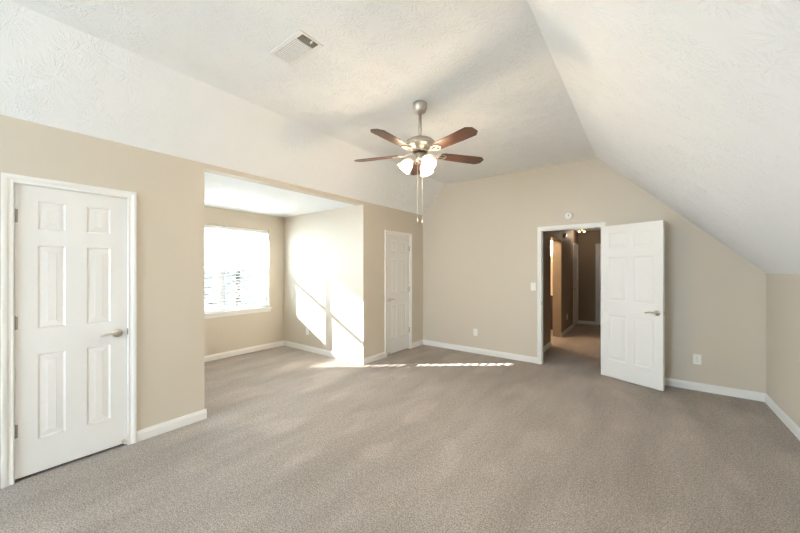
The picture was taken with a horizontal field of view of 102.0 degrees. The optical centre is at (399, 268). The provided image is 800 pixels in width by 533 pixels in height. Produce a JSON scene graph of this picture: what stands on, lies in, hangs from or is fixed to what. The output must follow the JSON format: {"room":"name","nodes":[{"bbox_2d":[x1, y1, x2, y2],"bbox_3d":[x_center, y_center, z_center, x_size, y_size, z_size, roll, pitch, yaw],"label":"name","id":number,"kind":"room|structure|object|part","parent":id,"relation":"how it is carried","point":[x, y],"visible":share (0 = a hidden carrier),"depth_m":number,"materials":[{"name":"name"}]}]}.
{"room":"empty bedroom","nodes":[
{"label":"empty bedroom","id":0,"kind":"room"},
{"bbox_2d":[0,114,422,487],"bbox_3d":[-2.247,0.217,2.797,0.120,2.486,8.751,0,0,37],"label":"wall","id":1,"kind":"structure","parent":0,"point":[170,190],"depth_m":2.91,"materials":[{"name":"beige paint"}]},
{"bbox_2d":[1,172,136,488],"bbox_3d":[-2.480,0.411,2.471,0.137,2.098,0.716,0,0,37],"label":"door frame","id":2,"kind":"structure","parent":1,"relation":"attached to","point":[8,180],"depth_m":2.19,"materials":[{"name":"white wood"}]},
{"bbox_2d":[14,184,126,478],"bbox_3d":[-2.440,0.429,2.431,0.092,2.018,0.618,0,0,37],"label":"door","id":3,"kind":"structure","parent":1,"relation":"in","point":[70,247],"depth_m":2.41,"materials":[{"name":"white paint"}]},
{"bbox_3d":[-2.299,0.522,2.562,0.026,0.031,0.120,0,0,37],"label":"lever","id":4,"kind":"part","parent":3,"relation":"part of","materials":[{"name":"silver metal"}]},
{"bbox_3d":[-2.280,0.523,2.619,0.050,0.068,0.068,0,0,37],"label":"handle","id":5,"kind":"part","parent":3,"relation":"part of","materials":[{"name":"silver metal"}]},
{"bbox_2d":[137,340,422,441],"bbox_3d":[-3.023,1.414,3.375,2.086,0.092,8.736,0,0,37],"label":"baseboard","id":6,"kind":"structure","parent":1,"relation":"attached to","point":[173,424],"depth_m":5.09,"materials":[{"name":"white wood"}]},
{"bbox_2d":[387,234,409,354],"bbox_3d":[-0.012,0.429,5.640,0.092,2.018,0.662,0,0,37],"label":"door","id":7,"kind":"structure","parent":1,"relation":"in","point":[398,248],"depth_m":5.62,"materials":[{"name":"white paint"}]},
{"bbox_2d":[385,230,411,356],"bbox_3d":[-0.063,0.411,5.667,0.137,2.098,0.760,0,0,37],"label":"door frame","id":8,"kind":"structure","parent":1,"relation":"attached to","point":[409,235],"depth_m":5.86,"materials":[{"name":"white wood"}]},
{"bbox_2d":[205,206,283,355],"bbox_3d":[-2.946,0.242,5.338,0.160,2.435,2.469,0,0,37],"label":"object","id":9,"kind":"structure","parent":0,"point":[227,333],"depth_m":5.75,"materials":[{"name":"beige paint"}]},
{"bbox_2d":[205,224,222,312],"bbox_3d":[-3.159,0.001,4.979,0.070,1.389,0.826,0,0,37],"label":"window blind","id":10,"kind":"object","parent":9,"relation":"attached to","point":[206,225],"visible":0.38,"depth_m":5.19,"materials":[{"name":"white plastic"}]},
{"bbox_2d":[205,226,267,308],"bbox_3d":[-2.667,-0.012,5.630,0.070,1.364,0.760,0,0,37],"label":"window blind","id":11,"kind":"object","parent":9,"relation":"attached to","point":[255,231],"visible":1,"depth_m":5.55,"materials":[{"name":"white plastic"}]},
{"bbox_3d":[-2.829,0.006,5.427,0.054,1.304,0.003,0,0,37],"label":"ladder cord","id":12,"kind":"part","parent":11,"relation":"part of","materials":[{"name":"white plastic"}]},
{"bbox_3d":[-2.672,0.662,5.634,0.048,0.016,0.760,0,0,37],"label":"rail","id":13,"kind":"part","parent":11,"relation":"part of","materials":[{"name":"white plastic"}]},
{"bbox_2d":[205,226,271,318],"bbox_3d":[-2.941,0.043,5.308,0.195,1.481,1.730,0,0,37],"label":"window","id":14,"kind":"structure","parent":9,"relation":"attached to","point":[220,245],"depth_m":5.38,"materials":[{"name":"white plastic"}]},
{"bbox_3d":[-3.234,-0.325,5.035,0.028,0.696,0.800,0,0,37],"label":"sash","id":15,"kind":"part","parent":14,"relation":"part of","materials":[{"name":"white plastic"}]},
{"bbox_3d":[-3.208,0.339,5.015,0.028,0.703,0.800,0,0,37],"label":"sash","id":16,"kind":"part","parent":14,"relation":"part of","materials":[{"name":"white plastic"}]},
{"bbox_3d":[-2.909,0.715,5.284,0.115,0.024,1.730,0,0,37],"label":"sill","id":17,"kind":"part","parent":14,"relation":"part of","materials":[{"name":"white wood"}]},
{"bbox_3d":[-2.987,0.009,5.343,0.080,1.413,1.640,0,0,37],"label":"frame","id":18,"kind":"part","parent":14,"relation":"part of","materials":[{"name":"white plastic"}]},
{"bbox_3d":[-2.739,-0.325,5.689,0.028,0.696,0.740,0,0,37],"label":"sash","id":19,"kind":"part","parent":14,"relation":"part of","materials":[{"name":"glass"}]},
{"bbox_3d":[-2.713,0.339,5.669,0.028,0.703,0.740,0,0,37],"label":"sash","id":20,"kind":"part","parent":14,"relation":"part of","materials":[{"name":"white plastic"}]},
{"bbox_2d":[205,172,357,216],"bbox_3d":[-2.168,-1.035,4.750,2.111,0.120,2.469,0,0,37],"label":"ceiling","id":21,"kind":"structure","parent":0,"point":[223,192],"depth_m":4.57,"materials":[{"name":"white paint"}]},
{"bbox_2d":[284,206,357,356],"bbox_3d":[-1.396,0.242,5.638,1.951,2.435,0.120,0,0,37],"label":"wall","id":22,"kind":"structure","parent":0,"point":[321,248],"depth_m":5.50,"materials":[{"name":"beige paint"}]},
{"bbox_2d":[0,0,799,273],"bbox_3d":[-0.412,-0.851,1.409,4.720,1.801,8.751,0,0,37],"label":"ceiling","id":23,"kind":"structure","parent":0,"point":[695,103],"depth_m":2.28,"materials":[{"name":"white paint"}]},
{"bbox_2d":[268,30,323,66],"bbox_3d":[-0.741,-1.543,2.291,0.380,0.016,0.192,0,0,37],"label":"ceiling vent","id":24,"kind":"object","parent":23,"relation":"in","point":[300,45],"visible":1,"depth_m":2.28,"materials":[{"name":"white"}]},
{"bbox_2d":[354,100,483,223],"bbox_3d":[0.161,-0.988,3.009,1.291,1.126,1.236,0,0,37],"label":"ceiling fan","id":25,"kind":"object","parent":23,"relation":"hanging from","point":[419,145],"visible":1,"depth_m":2.99,"materials":[{"name":"brown wood"}]},
{"bbox_3d":[-0.227,-1.080,3.186,0.463,0.030,0.137,0,0,18],"label":"blade","id":26,"kind":"part","parent":25,"relation":"part of","materials":[{"name":"brown wood"}]},
{"bbox_3d":[-0.068,-1.080,2.698,0.137,0.030,0.463,0,0,36],"label":"blade","id":27,"kind":"part","parent":25,"relation":"part of","materials":[{"name":"brown wood"}]},
{"bbox_3d":[0.030,-1.083,3.102,0.216,0.044,0.086,0,0,18],"label":"blade arm","id":28,"kind":"part","parent":25,"relation":"part of","materials":[{"name":"silver metal"}]},
{"bbox_3d":[0.045,-0.962,3.048,0.136,0.138,0.134,0,0,37],"label":"lamp shade","id":29,"kind":"part","parent":25,"relation":"part of","materials":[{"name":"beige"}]},
{"bbox_3d":[0.091,-1.083,2.916,0.086,0.044,0.216,0,0,36],"label":"blade arm","id":30,"kind":"part","parent":25,"relation":"part of","materials":[{"name":"silver metal"}]},
{"bbox_3d":[0.189,-1.080,3.487,0.137,0.030,0.463,0,0,0],"label":"blade","id":31,"kind":"part","parent":25,"relation":"part of","materials":[{"name":"brown wood"}]},
{"bbox_3d":[0.255,-0.962,3.171,0.134,0.138,0.137,0,0,37],"label":"lamp shade","id":32,"kind":"part","parent":25,"relation":"part of","materials":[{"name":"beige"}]},
{"bbox_3d":[0.254,-0.962,2.926,0.137,0.138,0.130,0,0,37],"label":"lamp shade","id":33,"kind":"part","parent":25,"relation":"part of","materials":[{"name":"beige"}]},
{"bbox_3d":[0.286,-1.083,2.916,0.086,0.044,0.216,0,0,-36],"label":"blade arm","id":34,"kind":"part","parent":25,"relation":"part of","materials":[{"name":"silver metal"}]},
{"bbox_3d":[0.347,-1.083,3.102,0.216,0.044,0.086,0,0,-18],"label":"blade arm","id":35,"kind":"part","parent":25,"relation":"part of","materials":[{"name":"silver metal"}]},
{"bbox_3d":[0.445,-1.080,2.698,0.137,0.030,0.463,0,0,-36],"label":"blade","id":36,"kind":"part","parent":25,"relation":"part of","materials":[{"name":"brown wood"}]},
{"bbox_3d":[0.604,-1.080,3.186,0.463,0.030,0.137,0,0,-18],"label":"blade","id":37,"kind":"part","parent":25,"relation":"part of","materials":[{"name":"brown wood"}]},
{"bbox_2d":[0,324,799,532],"bbox_3d":[0.090,1.520,3.850,7.000,0.120,13.550,0,0,37],"label":"floor","id":38,"kind":"structure","parent":0,"point":[422,438],"depth_m":2.52,"materials":[{"name":"beige carpet"}]},
{"bbox_2d":[551,292,552,329],"bbox_3d":[3.329,1.010,8.058,1.190,0.840,0.560,0,0,37],"label":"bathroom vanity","id":39,"kind":"object","parent":38,"relation":"on","point":[551,292],"visible":0.02,"depth_m":7.57,"materials":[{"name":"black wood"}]},
{"bbox_2d":[551,241,552,291],"bbox_3d":[3.460,0.240,8.379,1.410,2.440,0.100,0,0,37],"label":"wall","id":40,"kind":"structure","parent":0,"point":[552,241],"depth_m":8.06,"materials":[{"name":"beige paint"}]},
{"bbox_2d":[543,229,577,346],"bbox_3d":[3.345,0.240,6.918,0.170,2.440,4.329,0,0,37],"label":"wall","id":41,"kind":"structure","parent":0,"point":[562,246],"depth_m":6.95,"materials":[{"name":"brown paint"}]},
{"bbox_2d":[543,320,594,352],"bbox_3d":[3.860,1.414,6.529,1.120,0.092,4.329,0,0,37],"label":"baseboard","id":42,"kind":"structure","parent":41,"relation":"attached to","point":[548,345],"depth_m":7.47,"materials":[{"name":"white"}]},
{"bbox_2d":[574,246,576,324],"bbox_3d":[4.498,0.429,8.290,0.092,2.018,0.580,0,0,37],"label":"door","id":43,"kind":"structure","parent":41,"relation":"in","point":[575,247],"depth_m":8.33,"materials":[{"name":"white paint"}]},
{"bbox_2d":[573,243,577,324],"bbox_3d":[4.453,0.411,8.324,0.137,2.098,0.696,0,0,37],"label":"door frame","id":44,"kind":"structure","parent":41,"relation":"attached to","point":[574,244],"depth_m":8.17,"materials":[{"name":"white wood"}]},
{"bbox_2d":[574,228,600,231],"bbox_3d":[3.313,-1.030,7.017,2.820,0.100,4.449,0,0,37],"label":"ceiling","id":45,"kind":"structure","parent":0,"point":[588,229],"depth_m":8.12,"materials":[{"name":"white paint"}]},
{"bbox_2d":[578,230,600,324],"bbox_3d":[4.619,0.240,8.743,2.820,2.440,0.120,0,0,37],"label":"wall","id":46,"kind":"structure","parent":0,"point":[587,240],"depth_m":8.46,"materials":[{"name":"brown paint"}]},
{"bbox_2d":[596,244,600,324],"bbox_3d":[5.355,0.411,8.174,0.706,2.098,0.137,0,0,37],"label":"door frame","id":47,"kind":"structure","parent":46,"relation":"attached to","point":[597,245],"depth_m":8.31,"materials":[{"name":"white wood"}]},
{"bbox_2d":[598,246,600,324],"bbox_3d":[5.332,0.429,8.120,0.620,2.018,0.092,0,0,37],"label":"door","id":48,"kind":"structure","parent":46,"relation":"in","point":[599,247],"depth_m":8.30,"materials":[{"name":"white paint"}]},
{"bbox_2d":[423,157,765,392],"bbox_3d":[2.263,-0.165,4.947,4.720,3.250,0.120,0,0,37],"label":"wall","id":49,"kind":"structure","parent":0,"point":[480,234],"depth_m":4.86,"materials":[{"name":"beige paint"}]},
{"bbox_2d":[531,283,535,289],"bbox_3d":[2.062,0.278,5.014,0.072,0.120,0.017,0,0,37],"label":"light switch","id":50,"kind":"object","parent":49,"relation":"attached to","point":[533,285],"visible":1,"depth_m":5.01,"materials":[{"name":"white plastic"}]},
{"bbox_2d":[565,212,572,218],"bbox_3d":[2.452,-0.770,4.704,0.104,0.104,0.041,0,0,37],"label":"smoke detector","id":51,"kind":"object","parent":49,"relation":"attached to","point":[569,215],"visible":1,"depth_m":4.69,"materials":[{"name":"white plastic"}]},
{"bbox_2d":[537,222,605,373],"bbox_3d":[2.502,0.411,4.754,0.886,2.098,0.139,0,0,37],"label":"door frame","id":52,"kind":"structure","parent":49,"relation":"attached to","point":[540,230],"depth_m":4.95,"materials":[{"name":"white wood"}]},
{"bbox_2d":[423,340,765,401],"bbox_3d":[2.223,1.414,4.893,4.480,0.092,0.015,0,0,37],"label":"baseboard","id":53,"kind":"structure","parent":49,"relation":"attached to","point":[733,392],"depth_m":3.99,"materials":[{"name":"white wood"}]},
{"bbox_2d":[602,220,664,390],"bbox_3d":[2.938,0.437,4.127,0.149,2.018,0.724,0,0,-30],"label":"door","id":54,"kind":"structure","parent":49,"relation":"in","point":[633,254],"depth_m":4.08,"materials":[{"name":"white paint"}]},
{"bbox_2d":[693,354,700,364],"bbox_3d":[3.564,1.088,3.883,0.074,0.120,0.009,0,0,37],"label":"wall outlet","id":55,"kind":"object","parent":49,"relation":"attached to","point":[696,357],"visible":1,"depth_m":3.88,"materials":[{"name":"white plastic"}]},
{"bbox_2d":[766,273,799,427],"bbox_3d":[1.422,0.755,0.022,0.120,1.410,8.751,0,0,37],"label":"wall","id":56,"kind":"structure","parent":0,"point":[782,290],"depth_m":3.13,"materials":[{"name":"beige paint"}]},
{"bbox_2d":[765,394,799,440],"bbox_3d":[1.364,1.414,0.057,0.015,0.092,8.736,0,0,37],"label":"baseboard","id":57,"kind":"structure","parent":56,"relation":"attached to","point":[775,408],"depth_m":3.06,"materials":[{"name":"white wood"}]},
{"label":"outside","id":58,"kind":"structure","parent":0,"visible":0},
{"bbox_3d":[-9.920,4.660,20.040,80.000,0.200,100.000,0,0,37],"label":"ground","id":59,"kind":"structure","parent":58,"visible":0},
{"bbox_2d":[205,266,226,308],"bbox_3d":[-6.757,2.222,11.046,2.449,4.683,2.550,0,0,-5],"label":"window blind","id":60,"kind":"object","parent":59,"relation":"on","point":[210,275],"visible":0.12,"depth_m":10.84,"materials":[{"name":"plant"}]},
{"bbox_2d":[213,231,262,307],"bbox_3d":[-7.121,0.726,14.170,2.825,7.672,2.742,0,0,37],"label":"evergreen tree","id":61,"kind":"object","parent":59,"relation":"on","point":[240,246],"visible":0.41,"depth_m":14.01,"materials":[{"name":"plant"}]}
]}

